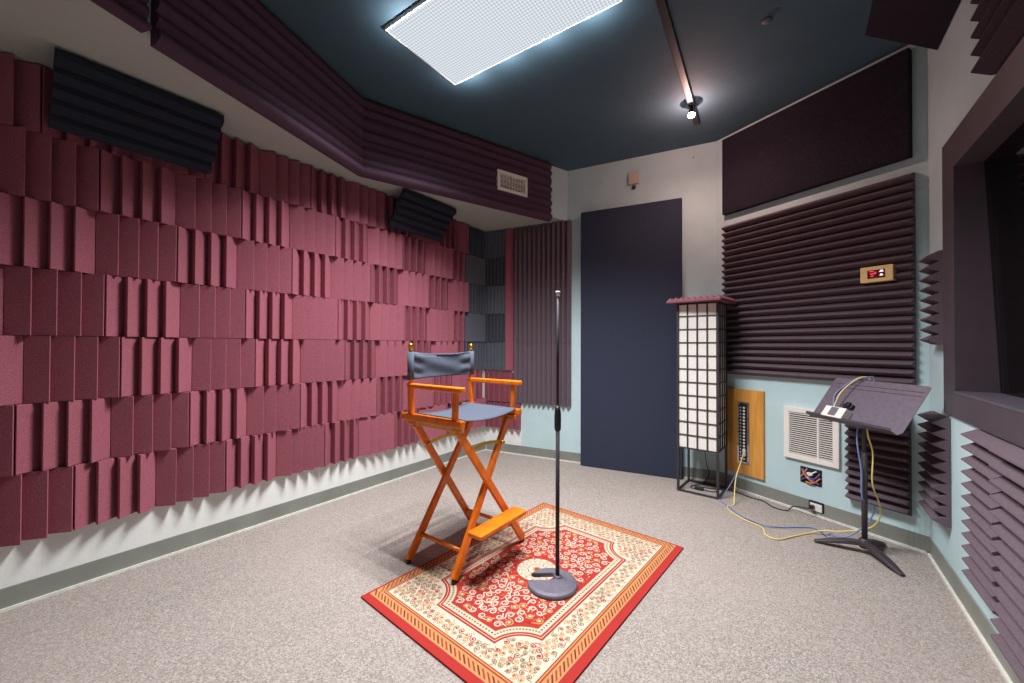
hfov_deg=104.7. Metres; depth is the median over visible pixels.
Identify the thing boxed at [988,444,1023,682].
foam
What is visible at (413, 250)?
tile
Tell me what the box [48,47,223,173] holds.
foam
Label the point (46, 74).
tile
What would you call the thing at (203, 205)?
tile
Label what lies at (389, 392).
tile
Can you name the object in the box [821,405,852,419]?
control box
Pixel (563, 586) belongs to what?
microphone stand
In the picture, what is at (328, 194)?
tile
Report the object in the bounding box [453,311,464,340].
tile
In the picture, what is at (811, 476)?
wall box
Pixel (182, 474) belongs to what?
tile
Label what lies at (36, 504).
tile
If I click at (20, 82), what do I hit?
tile
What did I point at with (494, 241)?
tile
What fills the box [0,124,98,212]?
tile
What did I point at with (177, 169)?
tile
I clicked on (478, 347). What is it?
tile
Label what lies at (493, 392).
tile
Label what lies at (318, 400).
tile
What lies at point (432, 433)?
tile
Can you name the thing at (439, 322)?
tile
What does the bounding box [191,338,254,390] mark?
tile
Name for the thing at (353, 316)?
tile
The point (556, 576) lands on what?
socket
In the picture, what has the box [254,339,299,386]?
tile
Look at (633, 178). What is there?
wall sensor
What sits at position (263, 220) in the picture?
tile
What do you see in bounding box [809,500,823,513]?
power outlet
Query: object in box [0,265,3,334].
tile
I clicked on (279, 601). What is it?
floor
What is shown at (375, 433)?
tile
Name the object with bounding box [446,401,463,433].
tile
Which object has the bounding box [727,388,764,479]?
board
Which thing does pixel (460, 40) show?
recessed light
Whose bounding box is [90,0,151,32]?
foam
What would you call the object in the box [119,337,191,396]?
tile
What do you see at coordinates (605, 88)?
ceiling
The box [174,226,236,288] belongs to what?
tile
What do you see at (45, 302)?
tile
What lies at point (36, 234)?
tile
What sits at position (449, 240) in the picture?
tile
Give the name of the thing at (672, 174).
wall
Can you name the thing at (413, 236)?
tile
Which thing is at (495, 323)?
tile
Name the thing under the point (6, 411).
tile
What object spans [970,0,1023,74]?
foam
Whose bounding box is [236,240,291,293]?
tile
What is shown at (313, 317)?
tile
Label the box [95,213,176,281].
tile
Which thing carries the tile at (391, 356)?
on the tile at (389, 392)
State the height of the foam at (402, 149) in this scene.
0.590 m
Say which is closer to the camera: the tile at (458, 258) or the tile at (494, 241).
the tile at (458, 258)
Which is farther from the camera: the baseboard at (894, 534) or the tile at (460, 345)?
the tile at (460, 345)
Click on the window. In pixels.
(983, 158)
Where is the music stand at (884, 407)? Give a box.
[805,378,930,575]
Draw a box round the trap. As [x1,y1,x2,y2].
[865,0,960,49]
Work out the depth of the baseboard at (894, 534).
2.75 m
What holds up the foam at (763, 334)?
attached to the wall at (782, 473)
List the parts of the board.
rack plate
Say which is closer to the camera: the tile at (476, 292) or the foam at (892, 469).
the foam at (892, 469)
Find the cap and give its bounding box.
[762,16,771,24]
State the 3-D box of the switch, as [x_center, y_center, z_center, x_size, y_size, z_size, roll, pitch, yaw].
[1.596,1.254,3.373,0.070,0.024,0.032,0,-1,40]
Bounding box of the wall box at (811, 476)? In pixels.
[800,466,821,486]
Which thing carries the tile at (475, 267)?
attached to the wall at (35, 558)
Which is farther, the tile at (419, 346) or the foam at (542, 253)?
the foam at (542, 253)
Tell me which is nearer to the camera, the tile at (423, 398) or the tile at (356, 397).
the tile at (356, 397)
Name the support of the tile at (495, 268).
attached to the wall at (672, 174)
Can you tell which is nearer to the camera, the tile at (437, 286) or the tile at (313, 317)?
the tile at (313, 317)
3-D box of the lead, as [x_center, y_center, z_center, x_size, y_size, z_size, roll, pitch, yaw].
[1.914,1.232,3.182,0.135,0.068,0.836,1,-1,-40]
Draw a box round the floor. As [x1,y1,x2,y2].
[0,450,1006,682]
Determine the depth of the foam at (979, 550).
1.58 m
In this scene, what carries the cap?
attached to the ceiling
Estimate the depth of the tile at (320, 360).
2.98 m
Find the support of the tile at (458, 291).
on the tile at (458, 317)
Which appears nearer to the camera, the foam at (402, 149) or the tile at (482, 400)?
the foam at (402, 149)
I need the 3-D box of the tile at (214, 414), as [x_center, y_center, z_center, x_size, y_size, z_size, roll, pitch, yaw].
[-1.833,0.460,2.474,0.074,0.319,0.317,0,-1,36]
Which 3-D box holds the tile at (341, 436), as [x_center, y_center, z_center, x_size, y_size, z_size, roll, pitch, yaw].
[-1.353,0.790,3.142,0.074,0.319,0.317,0,-1,36]
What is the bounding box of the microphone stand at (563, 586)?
[527,291,576,600]
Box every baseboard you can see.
[0,441,485,612]
[486,443,715,482]
[719,471,928,553]
[927,537,1020,682]
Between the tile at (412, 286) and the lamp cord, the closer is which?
the lamp cord
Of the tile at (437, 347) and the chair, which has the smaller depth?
the chair
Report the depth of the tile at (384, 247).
3.45 m
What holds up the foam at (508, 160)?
attached to the wall at (35, 558)
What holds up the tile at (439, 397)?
attached to the wall at (35, 558)
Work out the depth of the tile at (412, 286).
3.70 m
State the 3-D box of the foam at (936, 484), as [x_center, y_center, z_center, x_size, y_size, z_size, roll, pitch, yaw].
[2.306,0.677,2.162,0.069,0.560,0.298,0,-1,36]
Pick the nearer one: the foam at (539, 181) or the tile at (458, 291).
the foam at (539, 181)
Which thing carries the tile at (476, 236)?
attached to the wall at (35, 558)
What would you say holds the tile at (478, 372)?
attached to the wall at (35, 558)
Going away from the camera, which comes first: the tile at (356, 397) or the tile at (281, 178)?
the tile at (281, 178)
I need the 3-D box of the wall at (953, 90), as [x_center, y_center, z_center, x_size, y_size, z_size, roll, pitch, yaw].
[1.036,-0.312,0.223,0.140,3.095,5.150,0,-1,36]
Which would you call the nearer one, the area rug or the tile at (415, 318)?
the area rug
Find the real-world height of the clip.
0.045 m
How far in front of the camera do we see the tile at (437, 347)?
4.02 m
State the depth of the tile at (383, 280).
3.46 m
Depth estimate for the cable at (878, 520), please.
2.47 m
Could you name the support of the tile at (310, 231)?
on the tile at (311, 272)
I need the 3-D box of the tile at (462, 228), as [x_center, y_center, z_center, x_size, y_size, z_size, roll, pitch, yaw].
[-0.536,-1.124,4.285,0.074,0.314,0.130,0,-1,36]
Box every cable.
[719,376,875,537]
[727,376,881,539]
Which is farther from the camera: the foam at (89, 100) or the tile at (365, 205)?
the tile at (365, 205)
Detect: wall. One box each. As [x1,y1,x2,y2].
[0,60,484,588]
[485,141,716,470]
[717,45,930,536]
[927,0,1017,633]
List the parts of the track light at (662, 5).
bulb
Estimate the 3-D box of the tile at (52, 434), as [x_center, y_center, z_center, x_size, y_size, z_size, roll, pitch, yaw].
[-2.208,0.454,1.956,0.074,0.319,0.317,0,-1,36]
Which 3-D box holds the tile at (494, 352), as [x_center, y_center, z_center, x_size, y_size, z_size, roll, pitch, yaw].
[-0.194,0.164,4.569,0.280,0.317,0.044,0,-1,26]
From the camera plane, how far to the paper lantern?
3.29 m
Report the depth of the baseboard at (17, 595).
2.35 m
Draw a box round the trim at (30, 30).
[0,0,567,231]
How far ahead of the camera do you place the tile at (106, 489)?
2.09 m
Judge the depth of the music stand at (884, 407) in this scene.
2.30 m
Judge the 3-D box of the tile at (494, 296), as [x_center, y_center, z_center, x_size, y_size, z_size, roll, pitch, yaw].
[-0.192,-0.479,4.574,0.280,0.322,0.044,0,-1,26]
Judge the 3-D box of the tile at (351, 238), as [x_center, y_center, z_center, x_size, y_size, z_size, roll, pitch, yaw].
[-1.303,-0.818,3.217,0.074,0.317,0.317,0,-1,36]
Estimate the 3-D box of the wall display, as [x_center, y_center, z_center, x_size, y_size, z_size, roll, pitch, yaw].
[2.342,-0.430,2.529,0.057,0.100,0.164,0,-1,-27]
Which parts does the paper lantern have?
paper panel, paper panel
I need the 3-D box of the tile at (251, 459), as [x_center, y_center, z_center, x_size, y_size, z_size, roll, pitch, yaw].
[-1.726,0.784,2.622,0.074,0.319,0.317,0,-1,36]
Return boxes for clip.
[841,402,854,409]
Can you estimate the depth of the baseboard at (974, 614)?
1.76 m
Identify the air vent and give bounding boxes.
[496,169,526,196]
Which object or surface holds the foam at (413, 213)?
attached to the wall at (35, 558)
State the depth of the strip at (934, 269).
2.12 m
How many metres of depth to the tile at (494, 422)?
4.49 m
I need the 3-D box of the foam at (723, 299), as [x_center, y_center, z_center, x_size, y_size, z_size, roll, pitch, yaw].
[1.611,-0.347,3.356,0.424,0.046,0.424,0,-1,45]
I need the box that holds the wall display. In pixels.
[860,264,896,283]
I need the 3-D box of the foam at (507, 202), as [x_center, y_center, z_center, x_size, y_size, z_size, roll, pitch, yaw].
[-0.006,-1.317,3.757,0.343,0.165,0.064,1,-1,-35]
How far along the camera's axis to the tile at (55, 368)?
1.95 m
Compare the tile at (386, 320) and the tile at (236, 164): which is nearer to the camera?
the tile at (236, 164)
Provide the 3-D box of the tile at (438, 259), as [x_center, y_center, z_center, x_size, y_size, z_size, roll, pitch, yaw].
[-0.741,-0.809,3.996,0.074,0.317,0.317,0,-1,36]
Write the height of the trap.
0.220 m
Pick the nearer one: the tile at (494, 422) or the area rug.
the area rug
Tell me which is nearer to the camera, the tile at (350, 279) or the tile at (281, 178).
the tile at (281, 178)
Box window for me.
[942,37,1023,447]
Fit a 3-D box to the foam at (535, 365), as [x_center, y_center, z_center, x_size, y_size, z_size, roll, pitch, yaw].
[0.316,0.357,4.311,0.672,0.658,0.053,0,-1,26]
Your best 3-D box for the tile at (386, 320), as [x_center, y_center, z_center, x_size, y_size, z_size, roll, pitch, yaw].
[-1.103,-0.169,3.491,0.074,0.318,0.317,0,-1,36]
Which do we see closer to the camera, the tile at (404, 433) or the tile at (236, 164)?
the tile at (236, 164)
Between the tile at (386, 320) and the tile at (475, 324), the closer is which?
the tile at (386, 320)
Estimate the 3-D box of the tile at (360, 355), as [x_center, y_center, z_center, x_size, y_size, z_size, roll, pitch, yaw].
[-1.256,0.149,3.277,0.074,0.317,0.317,0,-1,36]
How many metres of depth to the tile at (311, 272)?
2.94 m
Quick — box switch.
[694,486,703,490]
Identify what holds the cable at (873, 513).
on the floor
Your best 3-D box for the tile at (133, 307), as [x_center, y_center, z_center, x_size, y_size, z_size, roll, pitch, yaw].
[-2.039,-0.185,2.193,0.074,0.318,0.317,0,-1,36]
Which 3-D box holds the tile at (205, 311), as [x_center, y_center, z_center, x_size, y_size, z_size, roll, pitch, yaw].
[-1.851,-0.182,2.452,0.074,0.318,0.317,0,-1,36]
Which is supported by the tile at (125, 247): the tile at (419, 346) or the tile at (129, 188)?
the tile at (129, 188)
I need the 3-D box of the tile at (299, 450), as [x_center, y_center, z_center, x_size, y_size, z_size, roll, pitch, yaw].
[-1.539,0.787,2.881,0.074,0.319,0.317,0,-1,36]
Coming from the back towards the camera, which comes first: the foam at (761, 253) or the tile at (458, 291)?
the tile at (458, 291)
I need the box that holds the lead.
[694,485,811,510]
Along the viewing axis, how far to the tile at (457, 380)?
4.26 m
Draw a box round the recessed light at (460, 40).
[385,0,621,84]
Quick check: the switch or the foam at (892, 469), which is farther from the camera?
the switch
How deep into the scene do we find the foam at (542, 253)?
4.30 m
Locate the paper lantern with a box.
[677,301,727,499]
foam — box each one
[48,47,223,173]
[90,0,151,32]
[150,0,363,175]
[360,97,497,208]
[387,188,456,241]
[495,190,527,215]
[496,145,526,176]
[514,220,571,285]
[514,281,571,343]
[514,344,570,406]
[525,155,552,221]
[666,294,736,304]
[721,204,801,298]
[727,291,801,378]
[798,172,915,290]
[798,279,916,384]
[844,422,911,515]
[917,411,951,527]
[961,429,1010,616]
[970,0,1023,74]
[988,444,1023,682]
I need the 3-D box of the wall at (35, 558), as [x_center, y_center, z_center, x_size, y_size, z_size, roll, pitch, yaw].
[-1.900,-0.299,2.538,0.100,3.095,5.500,0,-1,36]
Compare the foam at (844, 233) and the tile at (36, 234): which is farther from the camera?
the foam at (844, 233)
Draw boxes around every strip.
[505,229,513,369]
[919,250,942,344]
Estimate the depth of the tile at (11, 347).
1.82 m
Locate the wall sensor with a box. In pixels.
[628,172,638,189]
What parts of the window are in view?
sill, pane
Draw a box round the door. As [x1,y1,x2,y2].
[581,198,682,479]
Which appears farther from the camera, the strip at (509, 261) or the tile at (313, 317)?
the strip at (509, 261)
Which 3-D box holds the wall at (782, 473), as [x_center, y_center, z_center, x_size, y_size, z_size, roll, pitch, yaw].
[2.216,-0.282,2.992,0.100,3.095,1.380,0,-1,-27]
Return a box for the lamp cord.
[690,452,715,491]
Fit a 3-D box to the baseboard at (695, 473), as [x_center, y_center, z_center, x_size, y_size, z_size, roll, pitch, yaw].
[0.769,1.221,4.096,2.392,0.102,0.020,0,-1,26]
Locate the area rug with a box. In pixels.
[361,503,683,682]
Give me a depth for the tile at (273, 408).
2.70 m
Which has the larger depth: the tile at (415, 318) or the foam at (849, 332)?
the tile at (415, 318)
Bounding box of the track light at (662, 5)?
[655,0,699,124]
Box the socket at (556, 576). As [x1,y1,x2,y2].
[554,574,561,578]
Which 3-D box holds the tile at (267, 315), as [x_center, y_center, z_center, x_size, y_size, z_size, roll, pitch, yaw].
[-1.663,-0.179,2.711,0.074,0.318,0.317,0,-1,36]
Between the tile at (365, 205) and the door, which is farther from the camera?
the door
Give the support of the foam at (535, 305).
attached to the wall at (672, 174)
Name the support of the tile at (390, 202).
on the tile at (384, 247)
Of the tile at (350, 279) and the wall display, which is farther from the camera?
the tile at (350, 279)
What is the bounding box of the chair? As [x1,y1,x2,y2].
[401,343,525,584]
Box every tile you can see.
[0,53,40,132]
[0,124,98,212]
[0,192,94,273]
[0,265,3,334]
[0,335,22,405]
[0,404,13,476]
[0,465,72,546]
[3,266,104,335]
[13,397,110,474]
[23,336,119,402]
[40,66,129,157]
[73,451,155,530]
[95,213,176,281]
[97,149,175,224]
[104,275,179,336]
[110,392,188,456]
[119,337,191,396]
[130,151,204,178]
[155,440,224,506]
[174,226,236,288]
[175,174,240,238]
[179,284,244,337]
[186,387,246,445]
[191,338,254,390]
[204,132,259,194]
[224,432,275,491]
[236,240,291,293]
[237,189,288,247]
[244,289,291,338]
[246,383,299,434]
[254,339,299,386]
[259,150,310,208]
[276,424,323,476]
[289,205,335,256]
[290,248,330,297]
[292,295,337,339]
[297,380,337,427]
[300,340,344,382]
[309,166,346,218]
[324,419,357,466]
[331,216,367,262]
[331,258,370,301]
[338,299,369,339]
[338,378,376,420]
[344,340,375,379]
[346,182,383,229]
[358,412,393,455]
[367,227,401,269]
[369,264,397,304]
[370,303,403,340]
[374,375,402,415]
[375,341,408,376]
[382,193,408,236]
[394,409,417,448]
[398,270,427,307]
[401,235,424,273]
[403,375,432,409]
[404,306,426,340]
[409,233,437,244]
[409,341,430,353]
[418,404,445,440]
[425,243,451,278]
[426,275,447,309]
[427,309,452,340]
[431,341,456,353]
[433,375,451,405]
[437,219,456,250]
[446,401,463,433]
[448,249,464,281]
[448,280,468,311]
[452,370,475,401]
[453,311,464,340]
[457,222,468,253]
[457,342,464,352]
[464,397,485,428]
[465,254,485,285]
[465,313,485,341]
[465,342,483,369]
[466,226,483,258]
[466,283,483,313]
[475,370,481,398]
[484,230,505,258]
[484,285,504,313]
[484,342,504,369]
[485,257,505,286]
[485,371,513,401]
[486,314,504,341]
[486,401,520,429]
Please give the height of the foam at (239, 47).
0.590 m
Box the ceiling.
[258,0,908,170]
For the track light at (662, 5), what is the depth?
2.50 m
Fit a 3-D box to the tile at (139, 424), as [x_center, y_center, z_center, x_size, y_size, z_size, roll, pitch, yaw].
[-2.019,0.457,2.215,0.074,0.319,0.317,0,-1,36]

